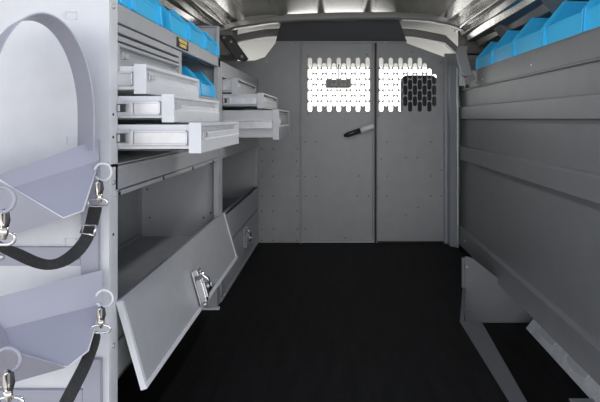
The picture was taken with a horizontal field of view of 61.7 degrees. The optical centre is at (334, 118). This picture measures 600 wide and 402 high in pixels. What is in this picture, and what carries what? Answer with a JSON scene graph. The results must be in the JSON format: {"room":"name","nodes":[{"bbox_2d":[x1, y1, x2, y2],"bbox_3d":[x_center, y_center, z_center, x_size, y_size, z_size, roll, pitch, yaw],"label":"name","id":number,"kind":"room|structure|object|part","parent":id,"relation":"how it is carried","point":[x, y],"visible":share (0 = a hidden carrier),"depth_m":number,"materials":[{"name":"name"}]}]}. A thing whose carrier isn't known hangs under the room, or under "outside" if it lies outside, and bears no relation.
{"room":"vehicle interior","nodes":[
{"label":"vehicle interior","id":0,"kind":"room"},
{"bbox_2d":[118,243,508,401],"bbox_3d":[0.050,0.805,2.125,1.900,0.030,2.350,0,0,0],"label":"floor","id":1,"kind":"structure","parent":0,"point":[299,322],"depth_m":1.82,"materials":[{"name":"black rubber"}]},
{"bbox_2d":[0,0,238,401],"bbox_3d":[-0.570,0.185,1.625,0.539,1.210,1.083,0,0,0],"label":"shelving unit","id":2,"kind":"object","parent":1,"relation":"on","point":[166,243],"visible":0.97,"depth_m":1.13,"materials":[{"name":"grey metal"}]},
{"bbox_3d":[-0.663,0.185,1.088,0.344,1.210,0.004,0,0,0],"label":"panel","id":3,"kind":"part","parent":2,"relation":"part of","materials":[{"name":"white metal"}]},
{"bbox_2d":[0,12,113,401],"bbox_3d":[-0.650,0.278,0.951,0.408,0.961,0.268,0,0,0],"label":"rack","id":4,"kind":"object","parent":2,"relation":"attached to","point":[58,186],"visible":0.94,"depth_m":0.98,"materials":[{"name":"metal"}]},
{"bbox_2d":[0,369,24,401],"bbox_3d":[-0.544,0.454,0.835,0.046,0.072,0.016,0,0,0],"label":"hook","id":5,"kind":"object","parent":4,"relation":"hanging from","point":[8,393],"visible":1,"depth_m":0.83,"materials":[{"name":"silver metal"}]},
{"bbox_2d":[0,179,107,269],"bbox_3d":[-0.527,0.202,0.923,0.064,0.161,0.212,0,0,23],"label":"strap","id":6,"kind":"object","parent":4,"relation":"hanging from","point":[94,211],"visible":0.99,"depth_m":0.95,"materials":[{"name":"black fabric"}]},
{"bbox_2d":[59,306,110,401],"bbox_3d":[-0.492,0.467,0.978,0.096,0.189,0.029,0,0,-40],"label":"strap","id":7,"kind":"object","parent":4,"relation":"hanging from","point":[73,387],"visible":0.98,"depth_m":0.98,"materials":[{"name":"black fabric"}]},
{"bbox_3d":[-0.500,0.185,1.110,0.020,1.210,0.039,0,0,0],"label":"corner post","id":8,"kind":"part","parent":2,"relation":"part of","materials":[{"name":"grey metal"}]},
{"bbox_2d":[118,0,133,9],"bbox_3d":[-0.626,-0.317,1.171,0.281,0.107,0.076,0,0,0],"label":"storage bin","id":9,"kind":"object","parent":2,"relation":"on","point":[128,4],"visible":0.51,"depth_m":1.20,"materials":[{"name":"blue plastic"}]},
{"bbox_3d":[-0.837,0.170,1.613,0.004,0.840,1.054,0,0,0],"label":"panel","id":10,"kind":"part","parent":2,"relation":"part of","materials":[{"name":"grey metal"}]},
{"bbox_3d":[-0.599,-0.092,1.349,0.296,0.056,0.433,0,0,0],"label":"drawer","id":11,"kind":"part","parent":2,"relation":"part of","materials":[{"name":"grey metal"}]},
{"bbox_3d":[-0.536,-0.025,1.349,0.296,0.053,0.433,0,0,0],"label":"drawer","id":12,"kind":"part","parent":2,"relation":"part of","materials":[{"name":"grey metal"}]},
{"bbox_2d":[132,0,162,25],"bbox_3d":[-0.626,-0.317,1.312,0.281,0.107,0.198,0,0,0],"label":"storage bin","id":13,"kind":"object","parent":2,"relation":"on","point":[149,9],"visible":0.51,"depth_m":1.34,"materials":[{"name":"blue plastic"}]},
{"bbox_3d":[-0.499,-0.205,1.355,0.018,0.018,0.439,0,0,0],"label":"rail","id":14,"kind":"part","parent":2,"relation":"part of","materials":[{"name":"grey metal"}]},
{"bbox_3d":[-0.499,-0.184,1.353,0.017,0.012,0.437,0,0,0],"label":"frame rail","id":15,"kind":"part","parent":2,"relation":"part of","materials":[{"name":"grey metal"}]},
{"bbox_3d":[-0.501,-0.140,1.349,0.028,0.065,0.441,0,0,0],"label":"drawer","id":16,"kind":"part","parent":2,"relation":"part of","materials":[{"name":"grey metal"}]},
{"bbox_3d":[-0.475,0.042,1.349,0.296,0.058,0.433,0,0,0],"label":"drawer","id":17,"kind":"part","parent":2,"relation":"part of","materials":[{"name":"grey metal"}]},
{"bbox_3d":[-0.664,0.503,1.610,0.341,0.006,1.040,0,0,0],"label":"bay shelf","id":18,"kind":"part","parent":2,"relation":"part of","materials":[{"name":"grey metal"}]},
{"bbox_3d":[-0.440,-0.091,1.349,0.028,0.068,0.441,0,0,0],"label":"drawer","id":19,"kind":"part","parent":2,"relation":"part of","materials":[{"name":"grey metal"}]},
{"bbox_2d":[155,0,190,40],"bbox_3d":[-0.626,-0.316,1.583,0.281,0.105,0.203,0,0,0],"label":"storage bin","id":20,"kind":"object","parent":2,"relation":"on","point":[171,20],"visible":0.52,"depth_m":1.56,"materials":[{"name":"blue plastic"}]},
{"bbox_3d":[-0.500,-0.057,1.586,0.020,0.314,0.024,0,0,0],"label":"post","id":21,"kind":"part","parent":2,"relation":"part of","materials":[{"name":"grey metal"}]},
{"bbox_3d":[-0.668,0.170,2.134,0.333,0.840,0.008,0,0,0],"label":"divider panel","id":22,"kind":"part","parent":2,"relation":"part of","materials":[{"name":"grey metal"}]},
{"bbox_3d":[-0.454,0.505,1.641,0.058,0.194,1.043,0,0,0],"label":"flap door","id":23,"kind":"part","parent":2,"relation":"part of","materials":[{"name":"grey metal"}]},
{"bbox_3d":[-0.377,-0.025,1.349,0.028,0.064,0.441,0,0,0],"label":"drawer","id":24,"kind":"part","parent":2,"relation":"part of","materials":[{"name":"grey metal"}]},
{"bbox_2d":[175,11,206,48],"bbox_3d":[-0.626,-0.316,1.792,0.281,0.105,0.203,0,0,0],"label":"storage bin","id":25,"kind":"object","parent":2,"relation":"on","point":[198,38],"visible":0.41,"depth_m":1.83,"materials":[{"name":"blue plastic"}]},
{"bbox_2d":[182,66,200,94],"bbox_3d":[-0.632,-0.141,1.730,0.281,0.108,0.208,0,0,0],"label":"storage bin","id":26,"kind":"object","parent":2,"relation":"on","point":[185,71],"visible":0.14,"depth_m":1.82,"materials":[{"name":"blue plastic"}]},
{"bbox_3d":[-0.437,0.536,1.599,0.033,0.106,0.046,0,0,0],"label":"latch plate","id":27,"kind":"part","parent":2,"relation":"part of","materials":[{"name":"metal"}]},
{"bbox_3d":[-0.496,0.011,1.849,0.008,0.178,0.502,0,0,0],"label":"blank panel","id":28,"kind":"part","parent":2,"relation":"part of","materials":[{"name":"grey metal"}]},
{"bbox_2d":[186,66,215,97],"bbox_3d":[-0.632,-0.141,1.955,0.281,0.108,0.208,0,0,0],"label":"storage bin","id":29,"kind":"object","parent":2,"relation":"on","point":[207,89],"visible":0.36,"depth_m":2.05,"materials":[{"name":"blue plastic"}]},
{"bbox_3d":[-0.420,0.530,1.609,0.047,0.097,0.030,0,0,25],"label":"latch arm","id":30,"kind":"part","parent":2,"relation":"part of","materials":[{"name":"silver metal"}]},
{"bbox_2d":[193,23,219,55],"bbox_3d":[-0.626,-0.316,2.006,0.281,0.105,0.203,0,0,0],"label":"storage bin","id":31,"kind":"object","parent":2,"relation":"on","point":[212,45],"visible":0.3,"depth_m":2.06,"materials":[{"name":"blue plastic"}]},
{"bbox_3d":[-0.662,-0.082,1.849,0.345,0.008,0.502,0,0,0],"label":"cubby shelf","id":32,"kind":"part","parent":2,"relation":"part of","materials":[{"name":"grey metal"}]},
{"bbox_3d":[-0.316,0.043,1.349,0.028,0.070,0.441,0,0,0],"label":"drawer","id":33,"kind":"part","parent":2,"relation":"part of","materials":[{"name":"grey metal"}]},
{"bbox_3d":[-0.500,0.085,2.119,0.020,0.690,0.038,0,0,0],"label":"divider post","id":34,"kind":"part","parent":2,"relation":"part of","materials":[{"name":"grey metal"}]},
{"bbox_2d":[202,61,288,309],"bbox_3d":[-0.540,0.269,2.625,0.597,1.038,1.130,0,0,0],"label":"shelving unit","id":35,"kind":"object","parent":1,"relation":"on","point":[240,99],"visible":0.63,"depth_m":2.46,"materials":[{"name":"metal"}]},
{"bbox_3d":[-0.500,0.090,2.158,0.020,0.680,0.036,0,0,0],"label":"corner post","id":36,"kind":"part","parent":35,"relation":"part of","materials":[{"name":"grey metal"}]},
{"bbox_3d":[-0.597,-0.144,2.440,0.296,0.060,0.500,0,0,0],"label":"drawer","id":37,"kind":"part","parent":35,"relation":"part of","materials":[{"name":"grey metal"}]},
{"bbox_3d":[-0.668,0.503,2.661,0.333,0.006,1.034,0,0,0],"label":"bay shelf","id":38,"kind":"part","parent":35,"relation":"part of","materials":[{"name":"grey metal"}]},
{"bbox_3d":[-0.672,0.268,3.181,0.325,1.036,0.006,0,0,0],"label":"panel","id":39,"kind":"part","parent":35,"relation":"part of","materials":[{"name":"grey metal"}]},
{"bbox_3d":[-0.495,0.666,2.665,0.014,0.187,1.026,0,0,0],"label":"door","id":40,"kind":"part","parent":35,"relation":"part of","materials":[{"name":"grey metal"}]},
{"bbox_3d":[-0.484,-0.082,2.445,0.296,0.057,0.510,0,0,0],"label":"drawer","id":41,"kind":"part","parent":35,"relation":"part of","materials":[{"name":"grey metal"}]},
{"bbox_3d":[-0.438,-0.143,2.440,0.028,0.071,0.508,0,0,0],"label":"drawer","id":42,"kind":"part","parent":35,"relation":"part of","materials":[{"name":"grey metal"}]},
{"bbox_3d":[-0.417,0.023,2.435,0.296,0.122,0.490,0,0,0],"label":"drawer","id":43,"kind":"part","parent":35,"relation":"part of","materials":[{"name":"grey metal"}]},
{"bbox_3d":[-0.500,0.090,3.175,0.020,0.680,0.030,0,0,0],"label":"post","id":44,"kind":"part","parent":35,"relation":"part of","materials":[{"name":"grey metal"}]},
{"bbox_3d":[-0.325,-0.081,2.445,0.028,0.068,0.518,0,0,0],"label":"drawer","id":45,"kind":"part","parent":35,"relation":"part of","materials":[{"name":"grey metal"}]},
{"bbox_3d":[-0.258,0.024,2.435,0.028,0.133,0.498,0,0,0],"label":"drawer","id":46,"kind":"part","parent":35,"relation":"part of","materials":[{"name":"grey metal"}]},
{"bbox_2d":[220,20,485,243],"bbox_3d":[0.050,0.094,3.180,1.960,1.431,0.100,0,0,0],"label":"wall","id":47,"kind":"structure","parent":1,"relation":"on","point":[373,176],"depth_m":3.20,"materials":[{"name":"grey metal"}]},
{"bbox_2d":[158,0,244,25],"bbox_3d":[-0.739,-0.541,2.070,0.342,0.207,2.220,0,0,0],"label":"trim","id":48,"kind":"structure","parent":47,"relation":"attached to","point":[225,11],"depth_m":2.63,"materials":[{"name":"metal"}]},
{"bbox_2d":[220,30,247,61],"bbox_3d":[-0.631,-0.448,3.015,0.218,0.203,0.090,0,0,0],"label":"bracket","id":49,"kind":"object","parent":48,"relation":"attached to","point":[228,45],"visible":0.86,"depth_m":2.98,"materials":[{"name":"grey metal"}]},
{"bbox_2d":[188,0,225,27],"bbox_3d":[-0.675,-0.562,2.070,0.026,0.032,2.201,0,0,0],"label":"trim","id":50,"kind":"structure","parent":47,"relation":"attached to","point":[195,3],"depth_m":2.60,"materials":[{"name":"metal"}]},
{"bbox_3d":[-0.777,-0.490,3.208,0.305,0.260,0.004,0,0,0],"label":"corner panel","id":51,"kind":"part","parent":47,"relation":"part of","materials":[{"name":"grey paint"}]},
{"bbox_3d":[-0.536,0.155,3.196,0.630,1.290,0.004,0,0,0],"label":"panel","id":52,"kind":"part","parent":47,"relation":"part of","materials":[{"name":"grey paint"}]},
{"bbox_3d":[-0.217,0.150,3.194,0.011,1.286,0.032,0,0,0],"label":"door frame","id":53,"kind":"part","parent":47,"relation":"part of","materials":[{"name":"grey paint"}]},
{"bbox_3d":[0.019,0.147,3.200,0.461,1.267,0.002,0,0,0],"label":"door","id":54,"kind":"part","parent":47,"relation":"part of","materials":[{"name":"grey paint"}]},
{"bbox_3d":[0.040,-0.557,3.165,0.841,0.129,0.070,0,0,0],"label":"header panel","id":55,"kind":"part","parent":47,"relation":"part of","materials":[{"name":"grey metal"}]},
{"bbox_2d":[220,12,465,31],"bbox_3d":[0.000,-0.563,3.065,1.600,0.174,0.070,0,0,0],"label":"trim","id":56,"kind":"structure","parent":47,"relation":"attached to","point":[335,16],"depth_m":3.03,"materials":[{"name":"grey paint"}]},
{"bbox_3d":[0.110,0.086,3.156,0.110,0.059,0.035,0,0,0],"label":"handle","id":57,"kind":"part","parent":47,"relation":"part of","materials":[{"name":"black plastic"}]},
{"bbox_3d":[0.243,0.795,3.213,0.934,0.029,0.034,0,0,0],"label":"door sill","id":58,"kind":"part","parent":47,"relation":"part of","materials":[{"name":"black plastic"}]},
{"bbox_3d":[0.483,0.155,3.200,0.435,1.283,0.002,0,0,0],"label":"perforated panel","id":59,"kind":"part","parent":47,"relation":"part of","materials":[{"name":"grey paint"}]},
{"bbox_3d":[0.850,0.185,3.208,0.299,1.210,0.004,0,0,0],"label":"return panel","id":60,"kind":"part","parent":47,"relation":"part of","materials":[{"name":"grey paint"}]},
{"bbox_3d":[0.910,-0.515,3.208,0.240,0.210,0.004,0,0,0],"label":"corner panel","id":61,"kind":"part","parent":47,"relation":"part of","materials":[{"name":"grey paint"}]},
{"bbox_2d":[454,0,500,31],"bbox_3d":[0.765,-0.562,2.070,0.026,0.032,2.201,0,0,0],"label":"trim","id":62,"kind":"structure","parent":47,"relation":"attached to","point":[490,5],"depth_m":2.62,"materials":[{"name":"metal"}]},
{"bbox_2d":[441,0,534,39],"bbox_3d":[0.751,-0.572,2.070,0.187,0.146,2.220,0,0,0],"label":"trim","id":63,"kind":"structure","parent":47,"relation":"attached to","point":[460,11],"depth_m":2.67,"materials":[{"name":"metal"}]},
{"bbox_2d":[447,64,463,247],"bbox_3d":[0.747,0.228,3.084,0.065,1.125,0.198,0,0,-7],"label":"post","id":64,"kind":"object","parent":1,"relation":"on","point":[454,78],"visible":0.85,"depth_m":3.08,"materials":[{"name":"grey metal"}]},
{"bbox_3d":[0.767,-0.265,2.995,0.045,0.130,0.010,0,0,0],"label":"cap plate","id":65,"kind":"part","parent":64,"relation":"part of","materials":[{"name":"grey metal"}]},
{"bbox_2d":[460,288,526,401],"bbox_3d":[0.513,0.791,1.677,0.094,0.008,1.313,0,0,4],"label":"edging","id":66,"kind":"object","parent":1,"relation":"on","point":[476,331],"visible":1,"depth_m":1.66,"materials":[{"name":"grey metal"}]},
{"bbox_2d":[325,64,350,87],"bbox_3d":[0.025,-0.356,4.132,0.210,0.203,0.064,0,0,0],"label":"mirror","id":67,"kind":"object","parent":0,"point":[348,82],"visible":0.84,"depth_m":4.10,"materials":[{"name":"grey paint"}]},
{"bbox_2d":[230,0,535,36],"bbox_3d":[0.050,-0.574,2.125,1.960,0.332,2.350,0,0,0],"label":"ceiling","id":68,"kind":"structure","parent":0,"point":[247,8],"depth_m":3.06,"materials":[{"name":"paint"}]},
{"bbox_2d":[238,14,457,66],"bbox_3d":[0.050,-0.565,3.765,1.900,0.250,0.970,0,0,0],"label":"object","id":69,"kind":"structure","parent":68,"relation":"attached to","point":[256,49],"depth_m":3.74,"materials":[{"name":"white"}]},
{"bbox_2d":[238,28,456,52],"bbox_3d":[0.030,-0.498,3.360,1.660,0.234,0.080,0,0,0],"label":"trim","id":70,"kind":"structure","parent":69,"relation":"attached to","point":[265,33],"depth_m":3.32,"materials":[{"name":"grey paint"}]},
{"bbox_2d":[464,318,588,401],"bbox_3d":[0.700,0.960,1.725,0.600,0.020,1.550,0,0,0],"label":"floor","id":71,"kind":"structure","parent":0,"point":[538,376],"depth_m":1.92,"materials":[{"name":"black rubber"}]},
{"bbox_2d":[461,256,532,322],"bbox_3d":[0.797,0.795,2.338,0.406,0.310,0.024,0,0,0],"label":"end panel","id":72,"kind":"object","parent":71,"relation":"on","point":[486,301],"visible":0.64,"depth_m":2.33,"materials":[{"name":"grey paint"}]},
{"bbox_2d":[526,319,599,401],"bbox_3d":[0.898,0.912,1.660,0.064,0.075,1.220,0,0,0],"label":"plate","id":73,"kind":"object","parent":71,"relation":"on","point":[590,387],"visible":0.6,"depth_m":1.90,"materials":[{"name":"metal"}]},
{"bbox_2d":[569,398,594,401],"bbox_3d":[0.845,0.947,1.655,0.110,0.006,0.070,0,0,0],"label":"bracket","id":74,"kind":"object","parent":71,"relation":"on","point":[570,399],"visible":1,"depth_m":1.68,"materials":[{"name":"metal"}]},
{"bbox_3d":[0.050,0.850,3.775,2.100,0.100,0.950,0,0,0],"label":"floor","id":75,"kind":"structure","parent":0,"visible":0},
{"bbox_2d":[401,75,435,111],"bbox_3d":[0.605,0.242,3.850,0.470,1.115,0.600,0,0,0],"label":"seat","id":76,"kind":"object","parent":75,"relation":"on","point":[429,86],"visible":0.11,"depth_m":3.55,"materials":[{"name":"black fabric"}]},
{"bbox_3d":[1.015,0.225,2.125,0.030,1.490,2.350,0,0,0],"label":"wall","id":77,"kind":"structure","parent":0,"visible":0},
{"bbox_2d":[456,26,599,385],"bbox_3d":[0.874,0.183,2.095,0.401,1.181,2.150,0,0,0],"label":"wall panel","id":78,"kind":"object","parent":77,"relation":"attached to","point":[529,125],"depth_m":1.88,"materials":[{"name":"grey paint"}]},
{"bbox_3d":[0.715,-0.320,2.770,0.084,0.174,0.057,0,0,0],"label":"arm","id":79,"kind":"part","parent":78,"relation":"part of","materials":[{"name":"grey paint"}]},
{"bbox_3d":[0.732,-0.289,2.758,0.117,0.237,0.081,0,0,0],"label":"panel bracket","id":80,"kind":"part","parent":78,"relation":"part of","materials":[{"name":"grey metal"}]},
{"bbox_2d":[476,42,497,69],"bbox_3d":[0.873,-0.346,2.603,0.211,0.153,0.260,0,0,0],"label":"storage bin","id":81,"kind":"object","parent":78,"relation":"on","point":[484,58],"visible":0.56,"depth_m":2.71,"materials":[{"name":"blue plastic"}]},
{"bbox_2d":[491,19,530,63],"bbox_3d":[0.873,-0.354,2.315,0.211,0.168,0.298,0,0,0],"label":"storage bin","id":82,"kind":"object","parent":78,"relation":"on","point":[503,50],"visible":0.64,"depth_m":2.42,"materials":[{"name":"blue plastic"}]},
{"bbox_3d":[0.786,-0.123,2.095,0.012,0.097,2.150,0,0,0],"label":"panel","id":83,"kind":"part","parent":78,"relation":"part of","materials":[{"name":"grey paint"}]},
{"bbox_3d":[0.924,-0.227,2.095,0.300,0.091,2.150,0,0,0],"label":"rail","id":84,"kind":"part","parent":78,"relation":"part of","materials":[{"name":"grey metal"}]},
{"bbox_3d":[0.784,0.084,2.095,0.004,0.164,2.150,0,0,0],"label":"panel","id":85,"kind":"part","parent":78,"relation":"part of","materials":[{"name":"grey paint"}]},
{"bbox_3d":[0.784,0.458,2.095,0.004,0.420,2.150,0,0,0],"label":"panel","id":86,"kind":"part","parent":78,"relation":"part of","materials":[{"name":"grey paint"}]},
{"bbox_2d":[513,2,562,55],"bbox_3d":[0.873,-0.354,2.010,0.211,0.168,0.298,0,0,0],"label":"storage bin","id":87,"kind":"object","parent":78,"relation":"on","point":[530,37],"visible":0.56,"depth_m":2.11,"materials":[{"name":"blue plastic"}]},
{"bbox_2d":[542,0,590,45],"bbox_3d":[0.873,-0.354,1.705,0.211,0.168,0.298,0,0,0],"label":"storage bin","id":88,"kind":"object","parent":78,"relation":"on","point":[568,20],"visible":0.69,"depth_m":1.80,"materials":[{"name":"blue plastic"}]},
{"bbox_2d":[583,0,599,31],"bbox_3d":[0.873,-0.354,1.400,0.211,0.168,0.298,0,0,0],"label":"storage bin","id":89,"kind":"object","parent":78,"relation":"on","point":[592,10],"visible":0.91,"depth_m":1.52,"materials":[{"name":"blue plastic"}]},
{"bbox_2d":[468,0,589,46],"bbox_3d":[0.922,-0.469,2.070,0.155,0.062,2.220,0,0,0],"label":"trim","id":90,"kind":"structure","parent":77,"relation":"attached to","point":[518,20],"depth_m":2.46,"materials":[{"name":"grey paint"}]},
{"bbox_2d":[493,0,573,37],"bbox_3d":[0.929,-0.384,2.345,0.133,0.229,0.790,0,0,0],"label":"trim","id":91,"kind":"structure","parent":77,"relation":"attached to","point":[552,5],"depth_m":2.08,"materials":[{"name":"grey paint"}]}
]}

